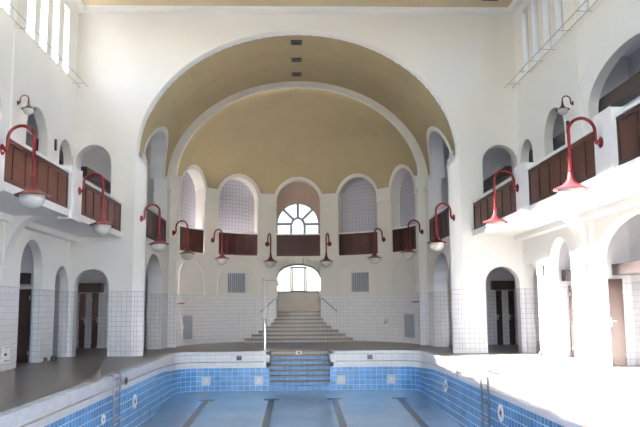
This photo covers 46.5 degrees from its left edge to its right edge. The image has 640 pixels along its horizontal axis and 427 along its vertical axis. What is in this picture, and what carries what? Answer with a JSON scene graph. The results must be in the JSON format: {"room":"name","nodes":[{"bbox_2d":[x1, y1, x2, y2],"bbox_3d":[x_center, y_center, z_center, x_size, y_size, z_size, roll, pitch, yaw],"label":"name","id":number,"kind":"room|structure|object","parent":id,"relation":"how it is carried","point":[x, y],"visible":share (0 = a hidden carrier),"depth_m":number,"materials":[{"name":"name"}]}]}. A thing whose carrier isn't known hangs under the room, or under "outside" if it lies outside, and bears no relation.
{"room":"indoor swimming pool","nodes":[
{"label":"indoor swimming pool","id":0,"kind":"room"},
{"bbox_2d":[0,0,78,367],"bbox_3d":[-7.360,-3.029,8.263,0.250,11.000,30.050,0,-7,-2],"label":"wall","id":1,"kind":"structure","parent":0,"point":[50,90],"depth_m":20.80,"materials":[{"name":"white paint"}]},
{"bbox_2d":[27,0,28,32],"bbox_3d":[-7.783,-5.638,19.612,0.060,2.050,0.560,0,-7,-2],"label":"window","id":2,"kind":"structure","parent":1,"relation":"in","point":[28,0],"depth_m":19.83,"materials":[{"name":"glass"}]},
{"bbox_2d":[40,0,41,45],"bbox_3d":[-7.811,-5.515,20.573,0.060,2.050,0.560,0,-7,-2],"label":"window","id":3,"kind":"structure","parent":1,"relation":"in","point":[41,0],"depth_m":20.80,"materials":[{"name":"glass"}]},
{"bbox_2d":[0,0,88,87],"bbox_3d":[-7.063,-5.855,8.884,0.400,0.019,29.550,0,-7,-2],"label":"rail","id":4,"kind":"object","parent":1,"relation":"attached to","point":[6,0],"visible":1,"depth_m":19.74,"materials":[{"name":"grey metal"}]},
{"bbox_2d":[51,1,53,57],"bbox_3d":[-7.840,-5.392,21.535,0.060,2.050,0.560,0,-7,-2],"label":"window","id":5,"kind":"structure","parent":1,"relation":"in","point":[53,1],"depth_m":21.78,"materials":[{"name":"glass"}]},
{"bbox_2d":[53,138,56,151],"bbox_3d":[-7.593,-1.964,21.357,0.080,0.380,0.160,0,-7,-2],"label":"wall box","id":6,"kind":"object","parent":1,"relation":"attached to","point":[54,139],"visible":1,"depth_m":21.31,"materials":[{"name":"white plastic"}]},
{"bbox_2d":[0,181,121,241],"bbox_3d":[-6.442,-1.167,8.053,1.560,0.300,30.050,0,-7,-2],"label":"balcony","id":7,"kind":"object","parent":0,"point":[49,224],"depth_m":18.37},
{"bbox_2d":[4,133,69,208],"bbox_3d":[-5.990,-0.814,15.711,0.160,0.930,4.140,0,-7,-2],"label":"parapet","id":8,"kind":"object","parent":7,"relation":"on","point":[52,178],"visible":0.75,"depth_m":15.67,"materials":[{"name":"brown wood"}]},
{"bbox_2d":[81,181,121,231],"bbox_3d":[-6.139,-0.167,20.783,0.160,0.930,4.570,0,-7,-2],"label":"parapet","id":9,"kind":"object","parent":7,"relation":"on","point":[92,195],"visible":0.69,"depth_m":20.54,"materials":[{"name":"brown wood"}]},
{"bbox_2d":[20,111,177,361],"bbox_3d":[-6.724,-1.019,10.622,3.650,7.600,35.200,0,-7,-2],"label":"wall","id":10,"kind":"structure","parent":0,"point":[98,160],"depth_m":27.74,"materials":[{"name":"white paint"}]},
{"bbox_2d":[0,120,6,191],"bbox_3d":[-5.928,-1.090,13.277,0.330,1.310,0.810,0,-7,-2],"label":"trim","id":11,"kind":"structure","parent":10,"relation":"attached to","point":[3,125],"depth_m":13.58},
{"bbox_2d":[2,345,10,363],"bbox_3d":[-7.372,3.311,17.514,0.063,0.416,0.416,0,-7,-2],"label":"hatch","id":12,"kind":"object","parent":10,"relation":"attached to","point":[6,349],"visible":1,"depth_m":17.48,"materials":[{"name":"white plastic"}]},
{"bbox_2d":[0,0,24,371],"bbox_3d":[-7.257,-2.711,10.369,0.120,10.900,16.740,0,-7,-2],"label":"trim","id":13,"kind":"structure","parent":10,"relation":"attached to","point":[8,274],"depth_m":18.03,"materials":[{"name":"paint"}]},
{"bbox_2d":[4,216,41,265],"bbox_3d":[-6.825,-0.339,9.902,0.740,1.170,16.150,0,-7,-2],"label":"trim","id":14,"kind":"structure","parent":10,"relation":"attached to","point":[14,229],"depth_m":17.58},
{"bbox_2d":[16,289,31,361],"bbox_3d":[-8.254,3.070,20.436,0.562,1.982,0.107,0,-7,-2],"label":"door","id":15,"kind":"structure","parent":10,"relation":"in","point":[24,312],"depth_m":20.45,"materials":[{"name":"brown wood"}]},
{"bbox_2d":[0,124,50,208],"bbox_3d":[-5.342,-0.855,13.527,0.905,1.568,0.630,0,-7,-2],"label":"wall lamp","id":16,"kind":"object","parent":10,"relation":"attached to","point":[31,197],"visible":1,"depth_m":13.43,"materials":[{"name":"red"}]},
{"bbox_2d":[20,273,30,283],"bbox_3d":[-8.295,1.791,20.485,0.556,0.316,0.376,0,-7,-2],"label":"door frame","id":17,"kind":"structure","parent":10,"relation":"attached to","point":[25,278],"depth_m":20.33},
{"bbox_2d":[17,95,35,114],"bbox_3d":[-7.259,-2.694,18.435,0.458,0.509,0.359,0,-7,-2],"label":"wall lamp","id":18,"kind":"object","parent":10,"relation":"attached to","point":[27,109],"visible":1,"depth_m":18.38,"materials":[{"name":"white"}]},
{"bbox_2d":[26,131,38,150],"bbox_3d":[-8.041,-2.028,20.273,0.316,0.316,1.776,0,-7,-2],"label":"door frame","id":19,"kind":"structure","parent":10,"relation":"attached to","point":[29,137],"depth_m":20.31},
{"bbox_2d":[59,150,63,163],"bbox_3d":[-8.113,-1.819,22.700,0.316,0.316,1.846,0,-7,-2],"label":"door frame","id":20,"kind":"structure","parent":10,"relation":"attached to","point":[61,159],"depth_m":22.97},
{"bbox_2d":[58,165,82,222],"bbox_3d":[-6.071,-0.470,18.136,0.330,1.310,0.810,0,-7,-2],"label":"pillar","id":21,"kind":"structure","parent":10,"relation":"attached to","point":[76,175],"depth_m":17.95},
{"bbox_2d":[78,293,85,348],"bbox_3d":[-8.754,3.936,27.370,0.232,2.022,0.107,0,-7,-2],"label":"door","id":22,"kind":"structure","parent":10,"relation":"in","point":[82,299],"depth_m":27.37,"materials":[{"name":"brown wood"}]},
{"bbox_2d":[79,283,103,292],"bbox_3d":[-8.475,2.757,27.627,0.816,0.346,0.396,0,-7,-2],"label":"door frame","id":23,"kind":"structure","parent":10,"relation":"attached to","point":[83,287],"depth_m":27.45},
{"bbox_2d":[91,293,98,347],"bbox_3d":[-8.289,3.935,27.384,0.222,2.022,0.107,0,-7,-2],"label":"door","id":24,"kind":"structure","parent":10,"relation":"in","point":[95,296],"depth_m":27.40,"materials":[{"name":"brown wood"}]},
{"bbox_2d":[81,166,110,193],"bbox_3d":[-7.769,-1.128,26.328,0.216,0.336,3.996,0,-7,-2],"label":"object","id":25,"kind":"structure","parent":10,"relation":"attached to","point":[95,179],"depth_m":25.57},
{"bbox_2d":[78,172,114,234],"bbox_3d":[-5.483,-0.242,18.326,0.905,1.568,0.630,0,-7,-2],"label":"wall lamp","id":26,"kind":"object","parent":10,"relation":"attached to","point":[101,226],"visible":1,"depth_m":18.22,"materials":[{"name":"red"}]},
{"bbox_2d":[139,126,170,191],"bbox_3d":[-5.589,-2.072,26.044,0.426,1.870,4.950,0,-7,-2],"label":"trim","id":27,"kind":"structure","parent":10,"relation":"attached to","point":[163,129],"depth_m":25.95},
{"bbox_2d":[146,207,166,241],"bbox_3d":[-5.684,0.462,25.713,0.160,0.960,3.660,0,-7,-2],"label":"parapet","id":28,"kind":"object","parent":10,"relation":"attached to","point":[152,217],"visible":0.66,"depth_m":25.30,"materials":[{"name":"brown wood"}]},
{"bbox_2d":[67,13,526,356],"bbox_3d":[-0.683,-1.126,23.572,14.000,11.000,0.400,0,-7,-2],"label":"wall","id":29,"kind":"structure","parent":0,"point":[124,60],"depth_m":23.71,"materials":[{"name":"white paint"}]},
{"bbox_2d":[140,204,168,251],"bbox_3d":[-5.105,0.443,23.057,0.905,1.518,0.630,-1,-7,5],"label":"wall lamp","id":30,"kind":"object","parent":29,"relation":"attached to","point":[158,245],"visible":1,"depth_m":22.93,"materials":[{"name":"red"}]},
{"bbox_2d":[131,30,464,355],"bbox_3d":[-0.678,-0.787,23.428,10.180,10.290,0.200,0,-7,-2],"label":"trim","id":31,"kind":"structure","parent":29,"relation":"attached to","point":[138,282],"depth_m":23.27,"materials":[{"name":"white paint"}]},
{"bbox_2d":[427,203,454,250],"bbox_3d":[3.772,0.414,23.323,0.905,1.518,0.630,1,-7,-9],"label":"wall lamp","id":32,"kind":"object","parent":29,"relation":"attached to","point":[436,244],"visible":1,"depth_m":23.19,"materials":[{"name":"red"}]},
{"bbox_2d":[139,35,454,354],"bbox_3d":[-0.753,-0.416,25.976,11.040,10.200,4.950,0,-7,-2],"label":"vault","id":33,"kind":"structure","parent":0,"point":[229,71],"depth_m":26.63,"materials":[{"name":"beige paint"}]},
{"bbox_2d":[291,40,301,44],"bbox_3d":[-0.785,-5.701,24.808,0.380,0.050,0.400,0,-7,-2],"label":"air vent","id":34,"kind":"object","parent":33,"relation":"in","point":[293,42],"visible":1,"depth_m":24.81,"materials":[{"name":"grey"}]},
{"bbox_2d":[291,58,301,61],"bbox_3d":[-0.836,-5.480,26.543,0.380,0.050,0.400,0,-7,-2],"label":"air vent","id":35,"kind":"object","parent":33,"relation":"in","point":[292,59],"visible":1,"depth_m":26.53,"materials":[{"name":"grey"}]},
{"bbox_2d":[292,72,301,75],"bbox_3d":[-0.885,-5.271,28.179,0.380,0.050,0.400,0,-7,-2],"label":"air vent","id":36,"kind":"object","parent":33,"relation":"in","point":[293,73],"visible":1,"depth_m":28.11,"materials":[{"name":"grey"}]},
{"bbox_2d":[81,0,512,6],"bbox_3d":[-0.284,-8.476,9.419,15.000,0.001,30.550,0,-7,-2],"label":"ceiling","id":37,"kind":"structure","parent":0,"point":[350,3],"depth_m":23.61,"materials":[{"name":"paint"}]},
{"bbox_2d":[69,0,523,14],"bbox_3d":[-0.277,-8.424,9.160,14.000,0.190,30.050,0,-7,-2],"label":"cove","id":38,"kind":"object","parent":37,"relation":"attached to","point":[79,6],"visible":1,"depth_m":23.90,"materials":[{"name":"paint"}]},
{"bbox_2d":[176,88,419,345],"bbox_3d":[-0.903,0.328,31.095,10.238,10.020,5.200,0,-7,-2],"label":"wall","id":39,"kind":"structure","parent":0,"point":[272,137],"depth_m":31.69,"materials":[{"name":"paint"}]},
{"bbox_2d":[172,220,195,259],"bbox_3d":[-5.107,1.003,28.004,0.905,1.518,0.630,-2,-8,15],"label":"wall lamp","id":40,"kind":"object","parent":39,"relation":"attached to","point":[186,254],"visible":1,"depth_m":27.84,"materials":[{"name":"red"}]},
{"bbox_2d":[181,315,192,339],"bbox_3d":[-5.252,4.496,29.389,0.083,0.940,0.882,-3,-8,16],"label":"service door","id":41,"kind":"structure","parent":39,"relation":"in","point":[187,320],"depth_m":29.37,"materials":[{"name":"silver metal"}]},
{"bbox_2d":[180,225,203,252],"bbox_3d":[-5.267,1.046,30.044,0.259,1.010,1.986,-3,-8,20],"label":"parapet","id":42,"kind":"object","parent":39,"relation":"attached to","point":[195,235],"visible":0.84,"depth_m":30.28,"materials":[{"name":"brown wood"}]},
{"bbox_2d":[211,229,228,264],"bbox_3d":[-4.169,1.377,30.992,0.905,1.518,0.630,-6,-9,38],"label":"wall lamp","id":43,"kind":"object","parent":39,"relation":"attached to","point":[221,259],"visible":1,"depth_m":30.81,"materials":[{"name":"red"}]},
{"bbox_2d":[228,273,245,292],"bbox_3d":[-3.575,2.974,31.937,0.859,0.840,0.092,5,-9,-36],"label":"air vent","id":44,"kind":"object","parent":39,"relation":"in","point":[236,281],"visible":1,"depth_m":31.92,"materials":[{"name":"grey"}]},
{"bbox_2d":[219,231,257,255],"bbox_3d":[-3.586,1.313,32.232,1.986,1.010,0.259,5,-9,-35],"label":"parapet","id":45,"kind":"object","parent":39,"relation":"attached to","point":[234,243],"visible":0.94,"depth_m":32.31,"materials":[{"name":"brown wood"}]},
{"bbox_2d":[260,290,277,312],"bbox_3d":[-2.234,3.826,32.478,0.828,0.970,0.140,2,-8,-18],"label":"handrail","id":46,"kind":"object","parent":39,"relation":"attached to","point":[277,290],"visible":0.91,"depth_m":32.46,"materials":[{"name":"silver metal"}]},
{"bbox_2d":[263,233,277,266],"bbox_3d":[-2.183,1.590,32.381,0.630,1.518,0.905,2,-8,-19],"label":"wall lamp","id":47,"kind":"object","parent":39,"relation":"attached to","point":[270,262],"visible":1,"depth_m":32.12,"materials":[{"name":"red"}]},
{"bbox_2d":[178,164,416,206],"bbox_3d":[-0.906,-1.254,31.006,9.440,1.335,4.622,0,-7,-2],"label":"trim","id":48,"kind":"structure","parent":39,"relation":"attached to","point":[382,194],"depth_m":32.37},
{"bbox_2d":[167,81,428,347],"bbox_3d":[-0.825,-0.113,28.431,10.080,10.220,0.200,0,-7,-2],"label":"trim","id":49,"kind":"structure","parent":39,"relation":"attached to","point":[174,180],"depth_m":28.56,"materials":[{"name":"white paint"}]},
{"bbox_2d":[276,233,319,255],"bbox_3d":[-0.960,1.407,33.115,1.986,1.010,0.259,0,-7,-2],"label":"parapet","id":50,"kind":"object","parent":39,"relation":"attached to","point":[287,244],"visible":1,"depth_m":33.10,"materials":[{"name":"brown wood"}]},
{"bbox_2d":[178,258,417,294],"bbox_3d":[-0.886,2.619,30.782,9.314,1.435,3.632,0,-7,-2],"label":"trim","id":51,"kind":"structure","parent":39,"relation":"attached to","point":[403,258],"depth_m":31.35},
{"bbox_2d":[277,182,319,232],"bbox_3d":[-0.981,0.188,33.673,2.280,3.750,0.200,0,-7,-2],"label":"wall","id":52,"kind":"structure","parent":39,"relation":"in","point":[298,192],"depth_m":33.69,"materials":[{"name":"brown paint"}]},
{"bbox_2d":[277,203,318,233],"bbox_3d":[-1.000,0.255,33.643,1.900,1.450,0.060,0,-7,-2],"label":"window","id":53,"kind":"structure","parent":52,"relation":"attached to","point":[296,218],"depth_m":33.62,"materials":[{"name":"grey"}]},
{"bbox_2d":[277,263,320,310],"bbox_3d":[-0.957,3.955,33.294,1.940,3.380,1.320,0,-7,-2],"label":"niche","id":54,"kind":"object","parent":39,"relation":"in","point":[295,263],"visible":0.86,"depth_m":33.24,"materials":[{"name":"white paint"}]},
{"bbox_2d":[277,265,319,291],"bbox_3d":[-0.978,2.961,33.879,1.940,1.260,0.070,0,-7,-2],"label":"window","id":55,"kind":"structure","parent":54,"relation":"attached to","point":[293,278],"depth_m":33.87,"materials":[{"name":"grey"}]},
{"bbox_2d":[319,233,332,266],"bbox_3d":[0.306,1.582,32.455,0.630,1.518,0.905,-2,-8,15],"label":"wall lamp","id":56,"kind":"object","parent":39,"relation":"attached to","point":[326,262],"visible":1,"depth_m":32.20,"materials":[{"name":"red"}]},
{"bbox_2d":[319,290,336,311],"bbox_3d":[0.365,3.817,32.556,0.828,0.970,0.140,-2,-8,15],"label":"handrail","id":57,"kind":"object","parent":39,"relation":"attached to","point":[319,290],"visible":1,"depth_m":32.51,"materials":[{"name":"silver metal"}]},
{"bbox_2d":[339,230,377,254],"bbox_3d":[1.713,1.296,32.390,1.986,1.010,0.259,-5,-9,32],"label":"parapet","id":58,"kind":"object","parent":39,"relation":"attached to","point":[350,243],"visible":0.98,"depth_m":32.45,"materials":[{"name":"brown wood"}]},
{"bbox_2d":[351,272,368,291],"bbox_3d":[1.717,2.958,32.104,0.859,0.840,0.092,-5,-9,32],"label":"air vent","id":59,"kind":"object","parent":39,"relation":"in","point":[359,280],"visible":1,"depth_m":32.09,"materials":[{"name":"grey"}]},
{"bbox_2d":[368,228,385,263],"bbox_3d":[2.370,1.355,31.187,0.905,1.518,0.630,6,-10,-41],"label":"wall lamp","id":60,"kind":"object","parent":39,"relation":"attached to","point":[374,258],"visible":1,"depth_m":30.99,"materials":[{"name":"red"}]},
{"bbox_2d":[392,224,415,251],"bbox_3d":[3.520,1.017,30.306,0.259,1.010,1.986,3,-8,-24],"label":"parapet","id":61,"kind":"object","parent":39,"relation":"attached to","point":[400,234],"visible":0.8,"depth_m":30.54,"materials":[{"name":"brown wood"}]},
{"bbox_2d":[404,314,414,337],"bbox_3d":[3.573,4.465,29.637,0.083,0.940,0.882,3,-8,-22],"label":"service door","id":62,"kind":"structure","parent":39,"relation":"in","point":[409,319],"depth_m":29.62,"materials":[{"name":"silver metal"}]},
{"bbox_2d":[401,219,423,258],"bbox_3d":[3.482,0.975,28.261,0.905,1.518,0.630,2,-8,-18],"label":"wall lamp","id":63,"kind":"object","parent":39,"relation":"attached to","point":[408,253],"visible":1,"depth_m":28.08,"materials":[{"name":"red"}]},
{"bbox_2d":[277,292,319,310],"bbox_3d":[-0.970,4.033,33.747,1.984,0.964,0.224,0,-7,-2],"label":"wall","id":64,"kind":"structure","parent":0,"point":[286,301],"depth_m":33.65,"materials":[{"name":"paint"}]},
{"bbox_2d":[244,311,352,342],"bbox_3d":[-0.923,4.882,32.266,4.520,1.280,2.525,0,-7,-2],"label":"stairs","id":65,"kind":"structure","parent":0,"point":[289,326],"depth_m":31.58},
{"bbox_2d":[270,349,329,390],"bbox_3d":[-0.675,5.307,25.008,1.960,1.400,1.665,0,-7,-2],"label":"stairs","id":66,"kind":"structure","parent":0,"point":[308,370],"depth_m":24.66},
{"bbox_2d":[140,390,460,426],"bbox_3d":[-0.211,4.237,8.369,7.760,1.014,31.680,0,-7,-2],"label":"floor","id":67,"kind":"structure","parent":0,"point":[309,408],"depth_m":20.37,"materials":[{"name":"tile"}]},
{"bbox_2d":[182,400,213,426],"bbox_3d":[-2.946,4.165,7.475,0.440,0.955,29.850,0,-7,-2],"label":"lane line","id":68,"kind":"object","parent":67,"relation":"on","point":[202,405],"visible":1,"depth_m":19.93,"materials":[{"name":"grey tile"}]},
{"bbox_2d":[261,399,278,426],"bbox_3d":[-1.017,4.158,7.533,0.440,0.955,29.850,0,-7,-2],"label":"lane line","id":69,"kind":"object","parent":67,"relation":"on","point":[266,421],"visible":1,"depth_m":19.86,"materials":[{"name":"grey tile"}]},
{"bbox_2d":[327,398,346,426],"bbox_3d":[0.872,4.152,7.590,0.440,0.955,29.850,0,-7,-2],"label":"lane line","id":70,"kind":"object","parent":67,"relation":"on","point":[339,414],"visible":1,"depth_m":19.95,"materials":[{"name":"grey tile"}]},
{"bbox_2d":[393,397,428,426],"bbox_3d":[2.831,4.146,7.648,0.440,0.955,29.850,0,-7,-2],"label":"lane line","id":71,"kind":"object","parent":67,"relation":"on","point":[403,402],"visible":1,"depth_m":19.88,"materials":[{"name":"grey tile"}]},
{"bbox_2d":[45,365,563,426],"bbox_3d":[-0.238,3.910,9.237,7.760,1.920,33.280,0,-7,-2],"label":"wall","id":72,"kind":"structure","parent":0,"point":[461,401],"depth_m":20.12,"materials":[{"name":"blue tile"}]},
{"bbox_2d":[101,414,104,424],"bbox_3d":[-4.271,4.058,14.686,0.042,0.200,0.200,0,-7,-2],"label":"inlet","id":73,"kind":"object","parent":72,"relation":"attached to","point":[103,415],"visible":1,"depth_m":14.66,"materials":[{"name":"white plastic"}]},
{"bbox_2d":[101,372,121,426],"bbox_3d":[-4.320,3.994,15.399,0.292,1.364,0.604,0,-7,-2],"label":"pool ladder","id":74,"kind":"object","parent":72,"relation":"attached to","point":[118,418],"visible":0.9,"depth_m":15.35,"materials":[{"name":"silver metal"}]},
{"bbox_2d":[133,394,136,408],"bbox_3d":[-4.355,4.419,17.512,0.042,0.330,0.330,0,-7,-2],"label":"inlet","id":75,"kind":"object","parent":72,"relation":"attached to","point":[134,396],"visible":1,"depth_m":17.48,"materials":[{"name":"white plastic"}]},
{"bbox_2d":[202,376,210,385],"bbox_3d":[-3.678,5.412,24.086,0.292,0.292,0.044,0,-7,-2],"label":"plate","id":76,"kind":"object","parent":72,"relation":"attached to","point":[206,380],"visible":1,"depth_m":24.08,"materials":[{"name":"tile"}]},
{"bbox_2d":[254,376,262,384],"bbox_3d":[-1.979,5.407,24.137,0.292,0.292,0.044,0,-7,-2],"label":"plate","id":77,"kind":"object","parent":72,"relation":"attached to","point":[258,380],"visible":1,"depth_m":24.13,"materials":[{"name":"tile"}]},
{"bbox_2d":[0,348,639,426],"bbox_3d":[-0.246,2.846,9.372,8.200,0.526,33.280,0,-7,-2],"label":"pool edge","id":78,"kind":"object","parent":72,"relation":"attached to","point":[564,411],"depth_m":14.74,"materials":[{"name":"tile"}]},
{"bbox_2d":[337,375,345,383],"bbox_3d":[0.690,5.398,24.216,0.292,0.292,0.044,0,-7,-2],"label":"plate","id":79,"kind":"object","parent":72,"relation":"attached to","point":[341,379],"visible":1,"depth_m":24.21,"materials":[{"name":"tile"}]},
{"bbox_2d":[387,375,395,383],"bbox_3d":[2.319,5.393,24.265,0.292,0.292,0.044,0,-7,-2],"label":"plate","id":80,"kind":"object","parent":72,"relation":"attached to","point":[390,378],"visible":1,"depth_m":24.26,"materials":[{"name":"tile"}]},
{"bbox_2d":[444,380,446,391],"bbox_3d":[3.322,4.561,19.687,0.042,0.330,0.330,0,-7,-2],"label":"inlet","id":81,"kind":"object","parent":72,"relation":"attached to","point":[445,381],"visible":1,"depth_m":19.66,"materials":[{"name":"white plastic"}]},
{"bbox_2d":[479,370,499,426],"bbox_3d":[3.482,3.919,15.184,0.292,1.378,0.604,0,-7,-2],"label":"pool ladder","id":82,"kind":"object","parent":72,"relation":"attached to","point":[481,376],"visible":0.98,"depth_m":15.11,"materials":[{"name":"silver metal"}]},
{"bbox_2d":[498,404,503,421],"bbox_3d":[3.480,3.838,14.338,0.042,0.340,0.340,0,-7,-2],"label":"inlet","id":83,"kind":"object","parent":72,"relation":"attached to","point":[500,407],"visible":1,"depth_m":14.30,"materials":[{"name":"white plastic"}]},
{"bbox_2d":[0,341,639,420],"bbox_3d":[-0.360,3.096,13.210,17.200,0.001,41.000,0,-7,-2],"label":"floor","id":84,"kind":"structure","parent":0,"point":[615,389],"depth_m":16.84,"materials":[{"name":"stone"}]},
{"bbox_2d":[261,278,278,349],"bbox_3d":[-1.714,3.454,25.680,0.635,2.460,0.260,0,-7,-2],"label":"shower column","id":85,"kind":"structure","parent":84,"relation":"on","point":[263,280],"depth_m":25.59,"materials":[{"name":"silver metal"}]},
{"bbox_2d":[417,40,639,365],"bbox_3d":[6.120,-1.061,11.006,3.650,7.600,35.200,0,-7,-2],"label":"wall","id":86,"kind":"structure","parent":0,"point":[624,246],"depth_m":20.95,"materials":[{"name":"paint"}]},
{"bbox_2d":[428,206,448,240],"bbox_3d":[4.191,0.430,26.008,0.160,0.960,3.660,0,-7,-2],"label":"parapet","id":87,"kind":"object","parent":86,"relation":"attached to","point":[443,214],"visible":0.67,"depth_m":25.61,"materials":[{"name":"brown wood"}]},
{"bbox_2d":[424,126,454,190],"bbox_3d":[4.060,-2.104,26.333,0.426,1.870,4.950,0,-7,-2],"label":"trim","id":88,"kind":"structure","parent":86,"relation":"attached to","point":[430,129],"depth_m":26.25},
{"bbox_2d":[483,166,511,192],"bbox_3d":[6.225,-1.174,26.747,0.216,0.336,3.996,0,-7,-2],"label":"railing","id":89,"kind":"structure","parent":86,"relation":"attached to","point":[488,183],"depth_m":25.95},
{"bbox_2d":[495,290,502,344],"bbox_3d":[6.714,3.885,27.833,0.222,2.022,0.107,0,-7,-2],"label":"door","id":90,"kind":"structure","parent":86,"relation":"in","point":[498,292],"depth_m":27.84,"materials":[{"name":"brown wood"}]},
{"bbox_2d":[483,169,518,232],"bbox_3d":[4.436,-0.313,18.324,0.905,1.568,0.630,0,-7,-2],"label":"wall lamp","id":91,"kind":"object","parent":86,"relation":"attached to","point":[495,224],"visible":1,"depth_m":18.21,"materials":[{"name":"red"}]},
{"bbox_2d":[491,281,514,289],"bbox_3d":[6.878,2.707,28.086,0.816,0.346,0.396,0,-7,-2],"label":"door frame","id":92,"kind":"structure","parent":86,"relation":"attached to","point":[495,285],"depth_m":27.90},
{"bbox_2d":[508,290,515,344],"bbox_3d":[7.179,3.884,27.847,0.232,2.022,0.107,0,-7,-2],"label":"door","id":93,"kind":"structure","parent":86,"relation":"in","point":[511,308],"depth_m":27.85,"materials":[{"name":"brown wood"}]},
{"bbox_2d":[514,162,538,219],"bbox_3d":[5.033,-0.544,18.170,0.330,1.310,0.810,0,-7,-2],"label":"pillar","id":94,"kind":"structure","parent":86,"relation":"attached to","point":[521,172],"depth_m":17.98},
{"bbox_2d":[529,150,532,161],"bbox_3d":[6.780,-1.869,23.145,0.316,0.316,1.846,0,-7,-2],"label":"door frame","id":95,"kind":"structure","parent":86,"relation":"attached to","point":[530,151],"depth_m":23.44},
{"bbox_2d":[553,131,564,150],"bbox_3d":[6.852,-2.077,20.718,0.316,0.316,1.776,0,-7,-2],"label":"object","id":96,"kind":"structure","parent":86,"relation":"attached to","point":[558,141],"depth_m":20.91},
{"bbox_2d":[555,95,573,114],"bbox_3d":[6.177,-2.738,18.836,0.458,0.509,0.359,0,-7,-2],"label":"wall lamp","id":97,"kind":"object","parent":86,"relation":"attached to","point":[562,110],"visible":1,"depth_m":18.77,"materials":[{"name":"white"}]},
{"bbox_2d":[561,270,571,280],"bbox_3d":[7.118,1.740,20.945,0.556,0.316,0.376,0,-7,-2],"label":"door frame","id":98,"kind":"structure","parent":86,"relation":"attached to","point":[566,274],"depth_m":20.77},
{"bbox_2d":[551,214,586,262],"bbox_3d":[6.269,-0.382,10.294,0.740,1.170,16.150,0,-7,-2],"label":"trim","id":99,"kind":"structure","parent":86,"relation":"attached to","point":[577,227],"depth_m":17.97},
{"bbox_2d":[569,286,575,356],"bbox_3d":[7.214,3.019,20.898,0.372,1.982,0.107,0,-7,-2],"label":"door","id":100,"kind":"structure","parent":86,"relation":"in","point":[570,287],"depth_m":20.91,"materials":[{"name":"brown wood"}]},
{"bbox_2d":[553,117,602,202],"bbox_3d":[4.585,-0.958,13.267,0.905,1.568,0.630,0,-7,-2],"label":"wall lamp","id":101,"kind":"object","parent":86,"relation":"attached to","point":[571,191],"visible":1,"depth_m":13.16,"materials":[{"name":"red"}]},
{"bbox_2d":[566,0,600,366],"bbox_3d":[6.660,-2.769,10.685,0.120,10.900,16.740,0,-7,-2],"label":"pillar","id":102,"kind":"structure","parent":86,"relation":"attached to","point":[588,325],"depth_m":18.14,"materials":[{"name":"white paint"}]},
{"bbox_2d":[592,106,631,186],"bbox_3d":[5.178,-1.173,13.242,0.330,1.310,0.810,0,-7,-2],"label":"pillar","id":103,"kind":"structure","parent":86,"relation":"attached to","point":[606,157],"depth_m":13.08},
{"bbox_2d":[608,279,627,365],"bbox_3d":[7.062,2.580,17.723,0.402,2.052,0.107,0,-7,-2],"label":"door","id":104,"kind":"structure","parent":86,"relation":"in","point":[615,286],"depth_m":17.73,"materials":[{"name":"brown wood"}]},
{"bbox_2d":[598,71,639,112],"bbox_3d":[6.993,-2.879,15.933,0.316,0.336,5.076,0,-7,-2],"label":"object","id":105,"kind":"structure","parent":86,"relation":"attached to","point":[628,90],"depth_m":16.90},
{"bbox_2d":[611,260,639,274],"bbox_3d":[7.312,1.075,15.731,0.476,0.276,4.456,0,-7,-2],"label":"door frame","id":106,"kind":"structure","parent":86,"relation":"attached to","point":[633,267],"depth_m":17.12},
{"bbox_2d":[472,157,639,239],"bbox_3d":[5.992,-1.208,8.424,1.560,0.300,30.050,0,-7,-2],"label":"balcony","id":107,"kind":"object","parent":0,"point":[596,202],"depth_m":16.64,"materials":[{"name":"paint"}]},
{"bbox_2d":[472,176,515,229],"bbox_3d":[4.940,-0.223,20.965,0.160,0.930,4.870,0,-7,-2],"label":"parapet","id":108,"kind":"object","parent":107,"relation":"on","point":[483,206],"visible":0.66,"depth_m":20.67,"materials":[{"name":"brown wood"}]},
{"bbox_2d":[527,128,595,204],"bbox_3d":[5.095,-0.893,15.710,0.160,0.930,4.210,0,-7,-2],"label":"parapet","id":109,"kind":"object","parent":107,"relation":"on","point":[549,173],"visible":0.72,"depth_m":15.65,"materials":[{"name":"brown wood"}]},
{"bbox_2d":[614,99,639,165],"bbox_3d":[5.244,-1.538,10.653,0.160,0.930,4.470,0,-7,-2],"label":"parapet","id":110,"kind":"object","parent":107,"relation":"on","point":[628,118],"visible":0.94,"depth_m":12.44,"materials":[{"name":"brown wood"}]},
{"bbox_2d":[513,0,639,366],"bbox_3d":[6.883,-3.075,8.689,0.250,11.000,30.050,0,-7,-2],"label":"wall","id":111,"kind":"structure","parent":0,"point":[608,29],"depth_m":20.50,"materials":[{"name":"white paint"}]},
{"bbox_2d":[537,1,539,59],"bbox_3d":[6.554,-5.440,21.965,0.060,2.050,0.560,0,-7,-2],"label":"window","id":112,"kind":"structure","parent":111,"relation":"in","point":[537,1],"depth_m":22.22,"materials":[{"name":"glass"}]},
{"bbox_2d":[542,264,545,276],"bbox_3d":[6.370,1.628,21.210,0.080,0.380,0.160,0,-7,-2],"label":"wall box","id":113,"kind":"object","parent":111,"relation":"attached to","point":[543,265],"visible":1,"depth_m":21.16,"materials":[{"name":"white plastic"}]},
{"bbox_2d":[548,0,550,47],"bbox_3d":[6.582,-5.562,21.004,0.060,2.050,0.560,0,-7,-2],"label":"window","id":114,"kind":"structure","parent":111,"relation":"in","point":[548,0],"depth_m":21.25,"materials":[{"name":"glass"}]},
{"bbox_2d":[504,0,597,87],"bbox_3d":[6.531,-5.900,9.291,0.400,0.019,29.550,0,-7,-2],"label":"rail","id":115,"kind":"object","parent":111,"relation":"attached to","point":[586,0],"visible":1,"depth_m":19.75,"materials":[{"name":"grey metal"}]},
{"bbox_2d":[561,0,563,35],"bbox_3d":[6.611,-5.685,20.042,0.060,2.050,0.560,0,-7,-2],"label":"window","id":116,"kind":"structure","parent":111,"relation":"in","point":[561,0],"depth_m":20.25,"materials":[{"name":"grey paint"}]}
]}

